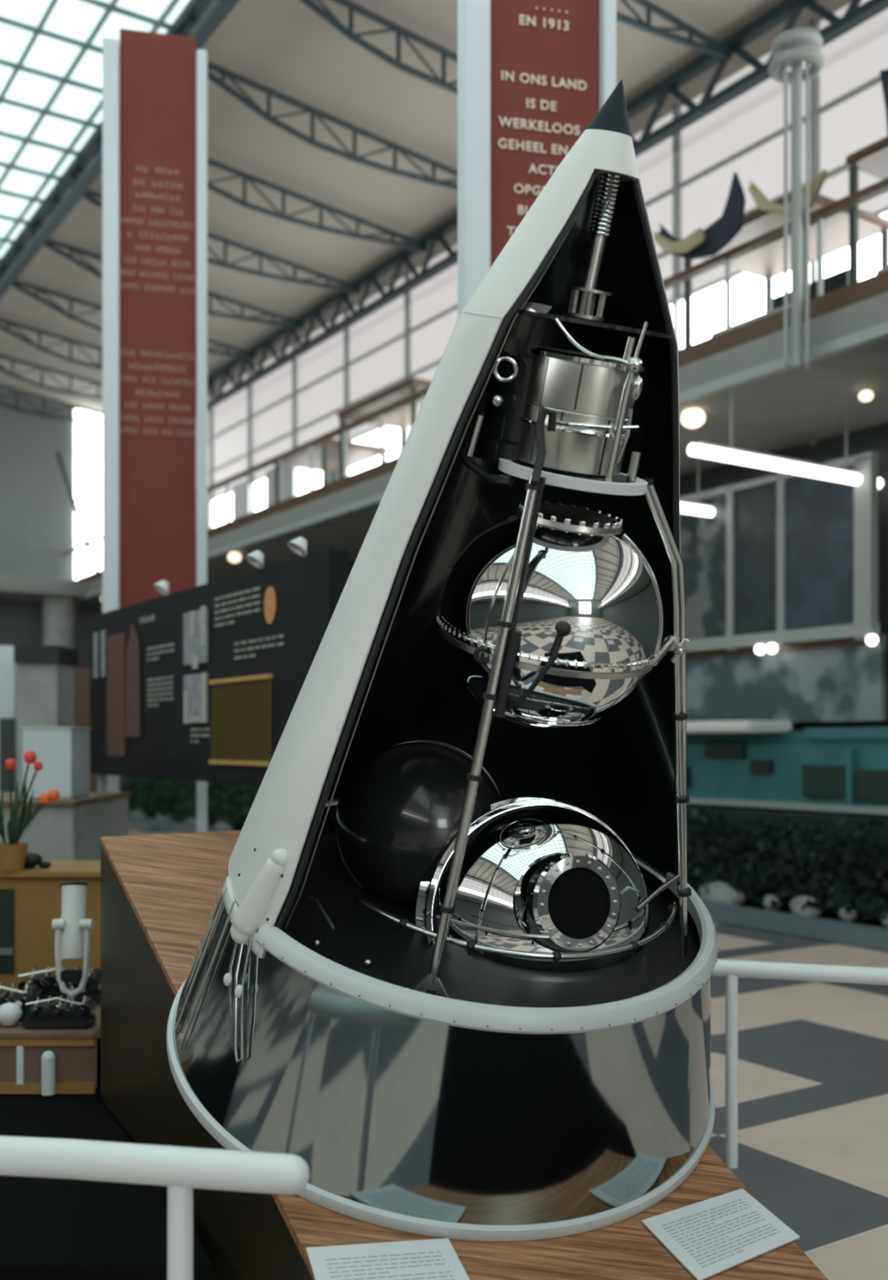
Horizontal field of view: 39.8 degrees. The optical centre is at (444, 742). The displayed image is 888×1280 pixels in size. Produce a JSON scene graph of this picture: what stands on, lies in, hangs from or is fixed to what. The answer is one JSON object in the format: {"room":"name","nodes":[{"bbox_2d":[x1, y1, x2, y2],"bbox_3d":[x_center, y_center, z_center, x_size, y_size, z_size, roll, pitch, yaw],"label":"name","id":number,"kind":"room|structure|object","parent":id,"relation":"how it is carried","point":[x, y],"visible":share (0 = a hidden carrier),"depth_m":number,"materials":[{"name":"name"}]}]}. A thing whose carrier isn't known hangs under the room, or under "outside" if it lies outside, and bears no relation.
{"room":"museum","nodes":[
{"label":"museum","id":0,"kind":"room"},
{"bbox_2d":[0,391,136,813],"bbox_3d":[-17.511,-3.700,26.900,23.198,11.200,0.200,0,0,-33],"label":"wall","id":1,"kind":"structure","parent":0,"point":[37,510],"depth_m":31.36,"materials":[{"name":"white paint"}]},
{"bbox_2d":[0,574,90,604],"bbox_3d":[-17.794,-3.720,25.045,20.498,0.360,2.400,0,0,-33],"label":"trim","id":2,"kind":"structure","parent":1,"relation":"attached to","point":[18,589],"depth_m":29.19,"materials":[{"name":"grey paint"}]},
{"bbox_2d":[73,408,102,579],"bbox_3d":[-9.195,-6.350,32.134,1.050,4.700,0.100,0,0,-33],"label":"window","id":3,"kind":"structure","parent":1,"relation":"in","point":[88,468],"depth_m":32.06,"materials":[{"name":"white glass"}]},
{"bbox_2d":[0,0,179,249],"bbox_3d":[0.551,-9.105,-0.847,11.440,0.090,66.017,0,0,-33],"label":"trim","id":4,"kind":"structure","parent":1,"relation":"attached to","point":[111,6],"depth_m":17.03,"materials":[{"name":"grey metal"}]},
{"bbox_2d":[0,0,189,258],"bbox_3d":[0.545,-9.170,-0.838,11.439,0.040,65.994,0,0,-33],"label":"window","id":5,"kind":"structure","parent":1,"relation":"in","point":[73,19],"depth_m":16.89,"materials":[{"name":"clear glass"}]},
{"bbox_2d":[0,318,214,385],"bbox_3d":[-7.535,-8.569,26.891,5.296,0.795,0.085,0,0,-33],"label":"roof truss","id":6,"kind":"object","parent":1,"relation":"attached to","point":[210,381],"visible":0.45,"depth_m":26.34,"materials":[{"name":"grey metal"}]},
{"bbox_2d":[0,0,239,299],"bbox_3d":[5.309,-8.870,2.263,0.170,0.520,66.027,0,0,-33],"label":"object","id":7,"kind":"structure","parent":1,"relation":"attached to","point":[189,16],"depth_m":19.32,"materials":[{"name":"grey metal"}]},
{"bbox_2d":[1,275,256,359],"bbox_3d":[-6.280,-8.569,24.964,5.296,0.795,0.086,0,0,-33],"label":"roof truss","id":8,"kind":"object","parent":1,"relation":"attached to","point":[247,354],"visible":0.55,"depth_m":24.29,"materials":[{"name":"grey metal"}]},
{"bbox_2d":[195,0,887,502],"bbox_3d":[10.249,-7.250,5.479,0.040,2.700,65.994,0,0,-33],"label":"window","id":9,"kind":"structure","parent":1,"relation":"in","point":[855,58],"depth_m":16.51,"materials":[{"name":"grey"}]},
{"bbox_2d":[0,0,852,415],"bbox_3d":[7.886,-8.800,3.941,6.080,0.700,65.994,0,0,-33],"label":"ceiling","id":10,"kind":"structure","parent":0,"point":[283,46],"depth_m":18.31,"materials":[{"name":"white metal"}]},
{"bbox_2d":[128,824,887,1279],"bbox_3d":[0.546,1.950,-0.838,23.601,0.100,66.000,0,0,-33],"label":"floor","id":11,"kind":"structure","parent":0,"point":[813,1055],"depth_m":6.62,"materials":[{"name":"beige tile"}]},
{"bbox_2d":[0,645,16,791],"bbox_3d":[-4.593,0.454,12.633,0.461,2.893,0.335,0,0,0],"label":"stand","id":12,"kind":"object","parent":11,"relation":"on","point":[7,666],"visible":0.29,"depth_m":12.50,"materials":[{"name":"white paint"}]},
{"bbox_2d":[0,718,16,791],"bbox_3d":[-4.443,0.200,12.480,0.160,0.900,0.030,0,0,0],"label":"poster","id":13,"kind":"object","parent":12,"relation":"attached to","point":[7,726],"depth_m":12.46,"materials":[{"name":"grey paper"}]},
{"bbox_2d":[13,645,78,791],"bbox_3d":[-3.805,0.496,11.730,0.426,2.808,0.600,0,0,0],"label":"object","id":14,"kind":"object","parent":11,"relation":"on","point":[44,673],"visible":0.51,"depth_m":11.50,"materials":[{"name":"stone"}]},
{"bbox_2d":[0,860,100,1037],"bbox_3d":[-2.750,1.331,7.600,2.000,1.138,0.700,0,0,0],"label":"base cabinet","id":15,"kind":"object","parent":11,"relation":"on","point":[30,899],"visible":0.2,"depth_m":7.30,"materials":[{"name":"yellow wood"}]},
{"bbox_2d":[0,860,100,877],"bbox_3d":[-2.750,0.780,7.600,2.000,0.035,0.700,0,0,0],"label":"countertop","id":16,"kind":"structure","parent":15,"relation":"on","point":[58,868],"depth_m":7.26,"materials":[{"name":"yellow wood"}]},
{"bbox_2d":[0,751,59,871],"bbox_3d":[-2.481,0.404,7.218,0.457,0.714,0.241,0,0,42],"label":"potted plant","id":17,"kind":"object","parent":16,"relation":"on","point":[12,854],"visible":1,"depth_m":7.22,"materials":[{"name":"green plant"}]},
{"bbox_2d":[23,852,42,868],"bbox_3d":[-2.546,0.712,7.450,0.210,0.098,0.112,0,0,0],"label":"dark exhibit","id":18,"kind":"object","parent":16,"relation":"on","point":[33,860],"visible":0.56,"depth_m":7.42,"materials":[{"name":"black"}]},
{"bbox_2d":[38,861,51,868],"bbox_3d":[-2.428,0.740,7.450,0.078,0.042,0.060,0,0,0],"label":"dark exhibit","id":19,"kind":"object","parent":16,"relation":"on","point":[43,864],"visible":1,"depth_m":7.43,"materials":[{"name":"black stone"}]},
{"bbox_2d":[43,596,75,668],"bbox_3d":[-9.420,-0.815,30.000,1.000,5.430,1.000,0,0,0],"label":"round column","id":20,"kind":"structure","parent":11,"relation":"on","point":[59,612],"depth_m":29.68,"materials":[{"name":"stone"}]},
{"bbox_2d":[0,791,131,860],"bbox_3d":[-3.800,1.165,9.880,2.140,1.470,1.660,0,0,0],"label":"counter","id":21,"kind":"object","parent":11,"relation":"on","point":[65,828],"visible":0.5,"depth_m":9.18,"materials":[{"name":"stone"}]},
{"bbox_2d":[20,726,91,797],"bbox_3d":[-3.080,0.152,9.750,0.400,0.551,0.520,0,0,0],"label":"box","id":22,"kind":"object","parent":21,"relation":"on","point":[63,752],"visible":0.86,"depth_m":9.50,"materials":[{"name":"white paint"}]},
{"bbox_2d":[73,668,97,791],"bbox_3d":[-5.600,0.450,16.500,2.300,2.900,0.300,0,0,0],"label":"wall","id":23,"kind":"structure","parent":11,"relation":"on","point":[81,676],"depth_m":16.45,"materials":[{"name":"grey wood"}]},
{"bbox_2d":[0,1037,211,1279],"bbox_3d":[-3.620,1.780,5.400,5.760,0.240,3.000,0,0,0],"label":"platform","id":24,"kind":"object","parent":11,"relation":"on","point":[51,1228],"visible":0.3,"depth_m":4.29,"materials":[{"name":"black"}]},
{"bbox_2d":[40,1050,55,1095],"bbox_3d":[-1.860,1.549,5.760,0.064,0.202,0.064,0,0,0],"label":"peg","id":25,"kind":"object","parent":24,"relation":"on","point":[47,1060],"visible":1,"depth_m":5.73,"materials":[{"name":"white plastic"}]},
{"bbox_2d":[0,1001,100,1093],"bbox_3d":[-2.750,1.515,6.250,2.200,0.290,0.950,0,0,0],"label":"display table","id":26,"kind":"object","parent":24,"relation":"on","point":[21,1050],"visible":0.57,"depth_m":5.79,"materials":[{"name":"brown wood"}]},
{"bbox_2d":[0,1002,22,1025],"bbox_3d":[-2.105,1.310,5.930,0.120,0.102,0.120,0,0,0],"label":"globe","id":27,"kind":"object","parent":26,"relation":"on","point":[11,1013],"visible":1,"depth_m":5.89,"materials":[{"name":"white plastic"}]},
{"bbox_2d":[0,982,42,1022],"bbox_3d":[-2.214,1.279,6.096,0.391,0.181,0.189,0,0,0],"label":"machine","id":28,"kind":"object","parent":26,"relation":"on","point":[29,994],"visible":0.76,"depth_m":6.04,"materials":[{"name":"black"}]},
{"bbox_2d":[17,965,100,1003],"bbox_3d":[-2.013,1.269,6.445,0.434,0.202,0.210,0,0,0],"label":"machine","id":29,"kind":"object","parent":26,"relation":"on","point":[47,981],"visible":0.55,"depth_m":6.38,"materials":[{"name":"black"}]},
{"bbox_2d":[22,995,97,1029],"bbox_3d":[-1.855,1.294,5.926,0.326,0.151,0.158,0,0,0],"label":"machine","id":30,"kind":"object","parent":26,"relation":"on","point":[57,1014],"visible":1,"depth_m":5.88,"materials":[{"name":"black metal"}]},
{"bbox_2d":[51,881,93,1000],"bbox_3d":[-1.848,1.026,6.048,0.263,0.687,0.204,0,0,0],"label":"instrument","id":31,"kind":"object","parent":26,"relation":"on","point":[73,930],"visible":0.83,"depth_m":5.97,"materials":[{"name":"beige paint"}]},
{"bbox_2d":[102,28,207,831],"bbox_3d":[-2.826,-2.522,11.994,0.992,8.845,0.160,0,0,-13],"label":"banner","id":32,"kind":"object","parent":11,"relation":"on","point":[149,78],"visible":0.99,"depth_m":11.98,"materials":[{"name":"red fabric"}]},
{"bbox_2d":[0,1135,310,1279],"bbox_3d":[-1.012,1.432,2.999,1.397,0.936,0.101,0,0,7],"label":"rail","id":33,"kind":"object","parent":11,"relation":"on","point":[182,1169],"visible":1,"depth_m":2.93,"materials":[{"name":"white metal"}]},
{"bbox_2d":[89,548,348,791],"bbox_3d":[-1.974,0.350,9.548,0.161,3.080,4.850,0,0,-33],"label":"information board","id":34,"kind":"object","parent":11,"relation":"on","point":[204,682],"visible":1,"depth_m":9.11,"materials":[{"name":"black"}]},
{"bbox_2d":[106,632,125,756],"bbox_3d":[-2.904,-0.420,10.858,0.012,1.080,0.470,0,0,-33],"label":"picture","id":35,"kind":"object","parent":34,"relation":"attached to","point":[116,642],"depth_m":10.84},
{"bbox_2d":[125,623,141,737],"bbox_3d":[-2.659,-0.535,10.481,0.012,0.970,0.370,0,0,-33],"label":"picture","id":36,"kind":"object","parent":34,"relation":"attached to","point":[133,659],"depth_m":10.46},
{"bbox_2d":[153,580,168,595],"bbox_3d":[-2.261,-1.243,9.803,0.125,0.118,0.140,0,0,-33],"label":"lamp","id":37,"kind":"object","parent":34,"relation":"on","point":[162,586],"visible":1,"depth_m":9.79,"materials":[{"name":"white metal"}]},
{"bbox_2d":[183,672,208,723],"bbox_3d":[-1.884,-0.335,9.291,0.012,0.370,0.470,0,0,-33],"label":"photograph","id":38,"kind":"object","parent":34,"relation":"attached to","point":[195,684],"depth_m":9.26},
{"bbox_2d":[183,608,208,665],"bbox_3d":[-1.884,-0.800,9.291,0.012,0.400,0.470,0,0,-33],"label":"photograph","id":39,"kind":"object","parent":34,"relation":"attached to","point":[195,620],"depth_m":9.26},
{"bbox_2d":[245,550,263,568],"bbox_3d":[-1.279,-1.243,8.294,0.125,0.118,0.140,0,0,-33],"label":"lamp","id":40,"kind":"object","parent":34,"relation":"on","point":[255,558],"visible":1,"depth_m":8.29,"materials":[{"name":"white metal"}]},
{"bbox_2d":[287,537,306,555],"bbox_3d":[-0.925,-1.243,7.750,0.125,0.118,0.140,0,0,-33],"label":"lamp","id":41,"kind":"object","parent":34,"relation":"on","point":[299,545],"visible":1,"depth_m":7.75,"materials":[{"name":"white metal"}]},
{"bbox_2d":[100,830,828,1279],"bbox_3d":[-0.052,1.163,4.743,2.142,1.475,3.234,0,0,-22],"label":"plinth","id":42,"kind":"object","parent":11,"relation":"on","point":[158,892],"visible":0.24,"depth_m":4.45,"materials":[{"name":"brown wood"}]},
{"bbox_2d":[306,1238,470,1279],"bbox_3d":[-0.132,1.495,3.388,0.445,0.141,0.299,0,0,-18],"label":"printed card","id":43,"kind":"object","parent":42,"relation":"on","point":[437,1259],"visible":1,"depth_m":3.46,"materials":[{"name":"white paper"}]},
{"bbox_2d":[166,79,719,1240],"bbox_3d":[0.013,-0.203,4.510,1.981,3.369,1.978,0,0,23],"label":"cone","id":44,"kind":"object","parent":42,"relation":"on","point":[454,987],"visible":1,"depth_m":3.75,"materials":[{"name":"grey paint"}]},
{"bbox_2d":[516,346,644,478],"bbox_3d":[0.399,-0.973,3.604,0.369,0.412,0.409,0,0,0],"label":"canister","id":45,"kind":"object","parent":44,"relation":"on","point":[575,410],"depth_m":3.47,"materials":[{"name":"silver metal"}]},
{"bbox_2d":[515,309,671,339],"bbox_3d":[0.398,-1.272,3.700,0.584,0.015,0.584,8,19,-3],"label":"shelf","id":46,"kind":"object","parent":44,"relation":"attached to","point":[585,322],"depth_m":3.79,"materials":[{"name":"black metal"}]},
{"bbox_2d":[641,1188,799,1279],"bbox_3d":[0.863,1.515,3.804,0.443,0.118,0.249,0,0,-33],"label":"printed card","id":47,"kind":"object","parent":42,"relation":"on","point":[713,1236],"visible":1,"depth_m":3.79,"materials":[{"name":"white paper"}]},
{"bbox_2d":[128,813,886,928],"bbox_3d":[-1.242,1.815,19.832,0.420,0.170,23.398,0,0,-33],"label":"soil","id":48,"kind":"object","parent":11,"relation":"on","point":[830,917],"depth_m":12.33,"materials":[{"name":"black"}]},
{"bbox_2d":[131,808,146,817],"bbox_3d":[-7.183,1.680,28.850,0.256,0.224,0.832,0,0,-33],"label":"boulder","id":49,"kind":"object","parent":48,"relation":"on","point":[136,813],"visible":0.45,"depth_m":28.64,"materials":[{"name":"stone"}]},
{"bbox_2d":[155,813,173,821],"bbox_3d":[-6.256,1.680,27.425,0.256,0.224,0.832,0,0,-33],"label":"boulder","id":50,"kind":"object","parent":48,"relation":"on","point":[158,816],"visible":0.4,"depth_m":27.17,"materials":[{"name":"stone"}]},
{"bbox_2d":[183,817,196,824],"bbox_3d":[-5.329,1.680,26.001,0.256,0.224,0.832,0,0,-33],"label":"boulder","id":51,"kind":"object","parent":48,"relation":"on","point":[192,820],"visible":0.39,"depth_m":25.79,"materials":[{"name":"stone"}]},
{"bbox_2d":[214,821,234,830],"bbox_3d":[-4.401,1.680,24.576,0.256,0.224,0.832,0,0,-33],"label":"boulder","id":52,"kind":"object","parent":48,"relation":"on","point":[224,825],"visible":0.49,"depth_m":24.36,"materials":[{"name":"stone"}]},
{"bbox_2d":[119,775,338,829],"bbox_3d":[-3.377,1.143,23.167,0.851,1.185,15.818,0,0,-33],"label":"foliage","id":53,"kind":"object","parent":48,"relation":"on","point":[153,796],"visible":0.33,"depth_m":26.05,"materials":[{"name":"green plant"}]},
{"bbox_2d":[698,880,746,905],"bbox_3d":[2.979,1.662,13.222,0.298,0.344,0.653,0,0,-33],"label":"boulder","id":54,"kind":"object","parent":48,"relation":"on","point":[723,893],"visible":0.64,"depth_m":13.08,"materials":[{"name":"stone"}]},
{"bbox_2d":[631,807,887,924],"bbox_3d":[2.946,1.218,13.466,0.660,1.013,7.954,0,0,-33],"label":"foliage","id":55,"kind":"object","parent":48,"relation":"on","point":[741,877],"visible":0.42,"depth_m":12.41,"materials":[{"name":"green plant"}]},
{"bbox_2d":[763,894,781,911],"bbox_3d":[3.379,1.652,12.635,0.154,0.174,0.200,0,0,-33],"label":"boulder","id":56,"kind":"object","parent":48,"relation":"on","point":[767,904],"visible":0.76,"depth_m":12.58,"materials":[{"name":"stone"}]},
{"bbox_2d":[789,895,823,917],"bbox_3d":[3.616,1.656,12.261,0.228,0.258,0.406,0,0,-33],"label":"boulder","id":57,"kind":"object","parent":48,"relation":"on","point":[796,904],"visible":0.68,"depth_m":12.18,"materials":[{"name":"stone"}]},
{"bbox_2d":[838,906,857,921],"bbox_3d":[3.897,1.653,11.839,0.137,0.154,0.191,0,0,-33],"label":"boulder","id":58,"kind":"object","parent":48,"relation":"on","point":[844,916],"visible":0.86,"depth_m":11.78,"materials":[{"name":"stone"}]},
{"bbox_2d":[128,814,887,951],"bbox_3d":[-1.484,1.800,19.674,0.140,0.200,23.398,0,0,-33],"label":"kerb","id":59,"kind":"object","parent":11,"relation":"on","point":[865,936],"depth_m":12.11,"materials":[{"name":"grey"}]},
{"bbox_2d":[149,777,887,921],"bbox_3d":[-0.973,1.320,20.007,0.200,1.160,23.398,0,0,-33],"label":"backboard","id":60,"kind":"object","parent":11,"relation":"on","point":[731,815],"visible":0.02,"depth_m":12.71,"materials":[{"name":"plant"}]},
{"bbox_2d":[457,0,616,318],"bbox_3d":[0.590,-2.700,7.741,0.998,9.200,0.180,0,0,-13],"label":"banner","id":61,"kind":"object","parent":11,"relation":"on","point":[533,75],"visible":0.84,"depth_m":7.70,"materials":[{"name":"red fabric"}]},
{"bbox_2d":[686,726,887,814],"bbox_3d":[2.861,0.275,14.988,0.650,0.870,7.600,0,0,-33],"label":"display case","id":62,"kind":"object","parent":11,"relation":"on","point":[824,769],"visible":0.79,"depth_m":13.47,"materials":[{"name":"teal"}]},
{"bbox_2d":[686,720,792,733],"bbox_3d":[2.891,-0.180,14.529,0.700,0.130,2.600,0,0,-33],"label":"canopy","id":63,"kind":"object","parent":62,"relation":"on","point":[738,726],"visible":0.52,"depth_m":13.53,"materials":[{"name":"beige paint"}]},
{"bbox_2d":[687,796,887,814],"bbox_3d":[2.798,0.680,14.947,0.500,0.060,7.600,0,0,-33],"label":"shelf","id":64,"kind":"object","parent":62,"relation":"attached to","point":[782,802],"depth_m":13.19,"materials":[{"name":"grey"}]},
{"bbox_2d":[711,959,887,1168],"bbox_3d":[1.855,1.436,5.410,1.854,0.928,0.093,0,0,10],"label":"rail","id":65,"kind":"object","parent":11,"relation":"on","point":[731,970],"visible":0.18,"depth_m":5.47,"materials":[{"name":"white metal"}]},
{"bbox_2d":[348,422,887,817],"bbox_3d":[10.266,-0.830,5.490,0.200,5.460,65.994,0,0,-33],"label":"wall","id":66,"kind":"structure","parent":0,"point":[873,438],"depth_m":14.10,"materials":[{"name":"grey paint"}]},
{"bbox_2d":[227,552,240,562],"bbox_3d":[-3.909,-3.460,22.868,0.240,0.192,0.240,0,0,0],"label":"globe lamp","id":67,"kind":"object","parent":66,"relation":"hanging from","point":[233,557],"visible":1,"depth_m":22.79,"materials":[{"name":"beige glass"}]},
{"bbox_2d":[75,291,887,608],"bbox_3d":[9.138,-3.720,4.749,2.500,0.360,65.984,0,0,-33],"label":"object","id":68,"kind":"structure","parent":66,"relation":"attached to","point":[795,406],"depth_m":13.14,"materials":[{"name":"grey paint"}]},
{"bbox_2d":[55,451,98,571],"bbox_3d":[-8.885,-5.500,29.958,1.215,3.230,0.240,0,0,0],"label":"tube light","id":69,"kind":"object","parent":68,"relation":"on","point":[58,454],"visible":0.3,"depth_m":29.92,"materials":[{"name":"grey metal"}]},
{"bbox_2d":[274,438,388,503],"bbox_3d":[-2.060,-4.550,22.044,1.300,1.300,2.000,0,0,-33],"label":"booth","id":70,"kind":"object","parent":68,"relation":"on","point":[326,455],"visible":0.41,"depth_m":21.86,"materials":[{"name":"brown wood"}]},
{"bbox_2d":[337,377,431,478],"bbox_3d":[-0.588,-4.700,19.781,1.300,1.600,2.400,0,0,-33],"label":"booth","id":71,"kind":"object","parent":68,"relation":"on","point":[404,417],"visible":0.39,"depth_m":19.81,"materials":[{"name":"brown wood"}]},
{"bbox_2d":[63,177,887,581],"bbox_3d":[8.171,-4.405,4.126,0.113,1.020,65.900,0,0,-33],"label":"balcony railing","id":72,"kind":"object","parent":68,"relation":"on","point":[876,285],"visible":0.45,"depth_m":12.53,"materials":[{"name":"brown metal"}]},
{"bbox_2d":[652,171,746,259],"bbox_3d":[2.539,-5.245,12.421,0.229,0.690,1.170,0,0,-33],"label":"sculpture","id":73,"kind":"object","parent":72,"relation":"hanging from","point":[701,243],"visible":1,"depth_m":12.27,"materials":[{"name":"blue fabric"}]},
{"bbox_2d":[880,69,887,135],"bbox_3d":[3.863,-5.260,10.222,0.109,0.920,0.520,0,0,-33],"label":"flag","id":74,"kind":"object","parent":72,"relation":"hanging from","point":[884,73],"visible":1,"depth_m":10.41,"materials":[{"name":"blue fabric"}]},
{"bbox_2d":[684,187,887,347],"bbox_3d":[3.638,-4.675,13.106,1.400,1.550,1.700,0,0,-33],"label":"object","id":75,"kind":"object","parent":68,"relation":"on","point":[766,262],"visible":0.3,"depth_m":13.03,"materials":[{"name":"brown wood"}]},
{"bbox_2d":[768,27,825,371],"bbox_3d":[3.189,-4.890,11.084,0.500,2.980,0.500,0,0,0],"label":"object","id":76,"kind":"object","parent":68,"relation":"on","point":[794,46],"visible":1,"depth_m":11.04,"materials":[{"name":"grey metal"}]},
{"bbox_2d":[747,168,826,217],"bbox_3d":[3.192,-5.165,11.437,0.109,0.530,0.930,0,0,-33],"label":"flag","id":77,"kind":"object","parent":76,"relation":"hanging from","point":[760,199],"visible":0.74,"depth_m":11.44,"materials":[{"name":"beige fabric"}]},
{"bbox_2d":[845,136,887,284],"bbox_3d":[4.729,-4.725,11.430,1.400,1.650,1.300,0,0,-33],"label":"booth","id":78,"kind":"object","parent":68,"relation":"on","point":[872,159],"visible":0.77,"depth_m":11.54,"materials":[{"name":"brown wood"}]},
{"bbox_2d":[195,18,887,533],"bbox_3d":[10.210,-6.050,5.429,0.081,5.100,66.034,0,0,-33],"label":"window frame","id":79,"kind":"structure","parent":66,"relation":"attached to","point":[242,491],"depth_m":22.04,"materials":[{"name":"grey metal"}]},
{"bbox_2d":[213,213,887,526],"bbox_3d":[10.249,-4.700,5.479,0.040,2.400,65.994,0,0,-33],"label":"window","id":80,"kind":"structure","parent":66,"relation":"in","point":[748,291],"depth_m":15.80,"materials":[{"name":"white glass"}]},
{"bbox_2d":[680,408,705,428],"bbox_3d":[2.653,-3.460,13.061,0.260,0.208,0.260,0,0,0],"label":"globe lamp","id":81,"kind":"object","parent":66,"relation":"hanging from","point":[693,418],"visible":1,"depth_m":12.97,"materials":[{"name":"beige glass"}]},
{"bbox_2d":[680,457,715,516],"bbox_3d":[2.392,-3.160,14.562,2.860,0.740,0.120,0,0,-33],"label":"lamp","id":82,"kind":"object","parent":66,"relation":"hanging from","point":[697,508],"visible":0.12,"depth_m":15.01,"materials":[{"name":"white"}]},
{"bbox_2d":[687,388,883,488],"bbox_3d":[3.595,-3.160,12.696,2.880,0.740,0.120,0,0,-33],"label":"lamp","id":83,"kind":"object","parent":66,"relation":"hanging from","point":[731,454],"visible":0.9,"depth_m":12.50,"materials":[{"name":"white plastic"}]},
{"bbox_2d":[858,386,873,401],"bbox_3d":[4.211,-3.477,12.226,0.140,0.146,0.140,0,0,0],"label":"globe lamp","id":84,"kind":"object","parent":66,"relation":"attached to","point":[866,395],"visible":1,"depth_m":12.19,"materials":[{"name":"beige glass"}]},
{"bbox_2d":[680,451,879,652],"bbox_3d":[3.473,-2.123,14.936,0.161,1.995,4.245,0,0,-33],"label":"window","id":85,"kind":"structure","parent":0,"point":[788,558],"depth_m":14.17,"materials":[{"name":"grey"}]},
{"bbox_2d":[680,495,726,639],"bbox_3d":[3.229,-2.160,15.329,0.060,1.720,0.930,0,0,-33],"label":"window pane","id":86,"kind":"object","parent":85,"relation":"attached to","point":[703,539],"depth_m":15.24,"materials":[{"name":"grey glass"}]},
{"bbox_2d":[734,483,777,635],"bbox_3d":[3.726,-2.160,14.566,0.060,1.720,0.690,0,0,-33],"label":"window pane","id":87,"kind":"object","parent":85,"relation":"attached to","point":[756,504],"depth_m":14.54,"materials":[{"name":"grey glass"}]},
{"bbox_2d":[755,639,765,654],"bbox_3d":[3.722,-1.129,14.425,0.124,0.182,0.124,0,0,-33],"label":"spotlight","id":88,"kind":"object","parent":85,"relation":"attached to","point":[760,649],"visible":1,"depth_m":14.39,"materials":[{"name":"white glass"}]},
{"bbox_2d":[766,637,777,653],"bbox_3d":[3.820,-1.129,14.274,0.124,0.182,0.124,0,0,-33],"label":"spotlight","id":89,"kind":"object","parent":85,"relation":"attached to","point":[771,648],"visible":1,"depth_m":14.23,"materials":[{"name":"white"}]},
{"bbox_2d":[686,635,886,722],"bbox_3d":[3.058,-0.700,15.830,0.083,0.920,6.200,0,0,-33],"label":"mural","id":90,"kind":"object","parent":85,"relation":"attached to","point":[840,683],"visible":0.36,"depth_m":14.24},
{"bbox_2d":[785,466,853,630],"bbox_3d":[4.239,-2.160,13.778,0.060,1.720,0.970,0,0,-33],"label":"window pane","id":91,"kind":"object","parent":85,"relation":"attached to","point":[820,513],"depth_m":13.77,"materials":[{"name":"grey glass"}]},
{"bbox_2d":[866,628,878,645],"bbox_3d":[4.578,-1.129,13.110,0.124,0.182,0.124,0,0,-33],"label":"spotlight","id":92,"kind":"object","parent":85,"relation":"attached to","point":[872,639],"visible":1,"depth_m":13.08,"materials":[{"name":"white glass"}]},
{"bbox_2d":[686,634,882,658],"bbox_3d":[3.016,-1.120,15.803,0.051,0.100,6.200,0,0,-33],"label":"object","id":93,"kind":"object","parent":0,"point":[848,642],"visible":0.36,"depth_m":14.18,"materials":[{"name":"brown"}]},
{"bbox_3d":[18.602,-3.700,-28.576,19.551,11.200,12.823,0,0,0],"label":"wall","id":94,"kind":"structure","parent":0,"visible":0},
{"bbox_2d":[0,385,102,424],"bbox_3d":[-10.044,-8.569,30.746,5.296,0.795,0.085,0,0,-33],"label":"roof truss","id":95,"kind":"object","parent":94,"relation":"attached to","point":[12,390],"visible":0.73,"depth_m":30.78,"materials":[{"name":"grey metal"}]},
{"bbox_2d":[0,354,102,399],"bbox_3d":[-8.789,-8.569,28.819,5.296,0.795,0.086,0,0,-33],"label":"roof truss","id":96,"kind":"object","parent":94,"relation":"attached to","point":[2,369],"visible":0.59,"depth_m":28.55,"materials":[{"name":"grey metal"}]},
{"bbox_2d":[44,238,304,328],"bbox_3d":[-5.025,-8.569,23.037,5.296,0.795,0.085,0,0,-33],"label":"roof truss","id":97,"kind":"object","parent":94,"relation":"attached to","point":[294,323],"visible":0.59,"depth_m":23.49,"materials":[{"name":"grey metal"}]},
{"bbox_2d":[71,184,360,293],"bbox_3d":[-3.771,-8.569,21.109,5.296,0.795,0.086,0,0,-33],"label":"roof truss","id":98,"kind":"object","parent":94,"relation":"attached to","point":[89,195],"visible":0.62,"depth_m":21.52,"materials":[{"name":"grey metal"}]},
{"bbox_2d":[195,153,427,252],"bbox_3d":[-2.516,-8.569,19.182,5.296,0.795,0.085,0,0,-33],"label":"roof truss","id":99,"kind":"object","parent":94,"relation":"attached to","point":[416,245],"visible":0.74,"depth_m":19.37,"materials":[{"name":"grey metal"}]},
{"bbox_2d":[195,56,457,190],"bbox_3d":[-1.261,-8.569,17.254,5.296,0.795,0.086,0,0,-33],"label":"roof truss","id":100,"kind":"object","parent":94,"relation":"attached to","point":[249,102],"visible":0.8,"depth_m":17.00,"materials":[{"name":"grey metal"}]},
{"bbox_2d":[299,0,457,94],"bbox_3d":[-0.007,-8.569,15.327,5.296,0.795,0.085,0,0,-33],"label":"roof truss","id":101,"kind":"object","parent":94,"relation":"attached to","point":[328,16],"visible":0.46,"depth_m":14.89,"materials":[{"name":"grey metal"}]},
{"bbox_2d":[75,321,887,602],"bbox_3d":[8.046,-3.550,4.039,0.095,0.100,65.984,0,0,-33],"label":"trim","id":102,"kind":"structure","parent":94,"relation":"attached to","point":[878,332],"depth_m":12.12,"materials":[{"name":"grey"}]},
{"bbox_2d":[195,0,887,417],"bbox_3d":[9.784,-8.170,5.176,0.150,0.680,66.056,0,0,-33],"label":"roof truss","id":103,"kind":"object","parent":94,"relation":"attached to","point":[855,15],"depth_m":16.07,"materials":[{"name":"grey metal"}]},
{"bbox_2d":[616,0,732,61],"bbox_3d":[1.248,-8.569,13.399,5.296,0.795,0.086,0,0,-33],"label":"roof truss","id":104,"kind":"object","parent":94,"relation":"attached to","point":[714,48],"visible":0.88,"depth_m":14.30,"materials":[{"name":"grey metal"}]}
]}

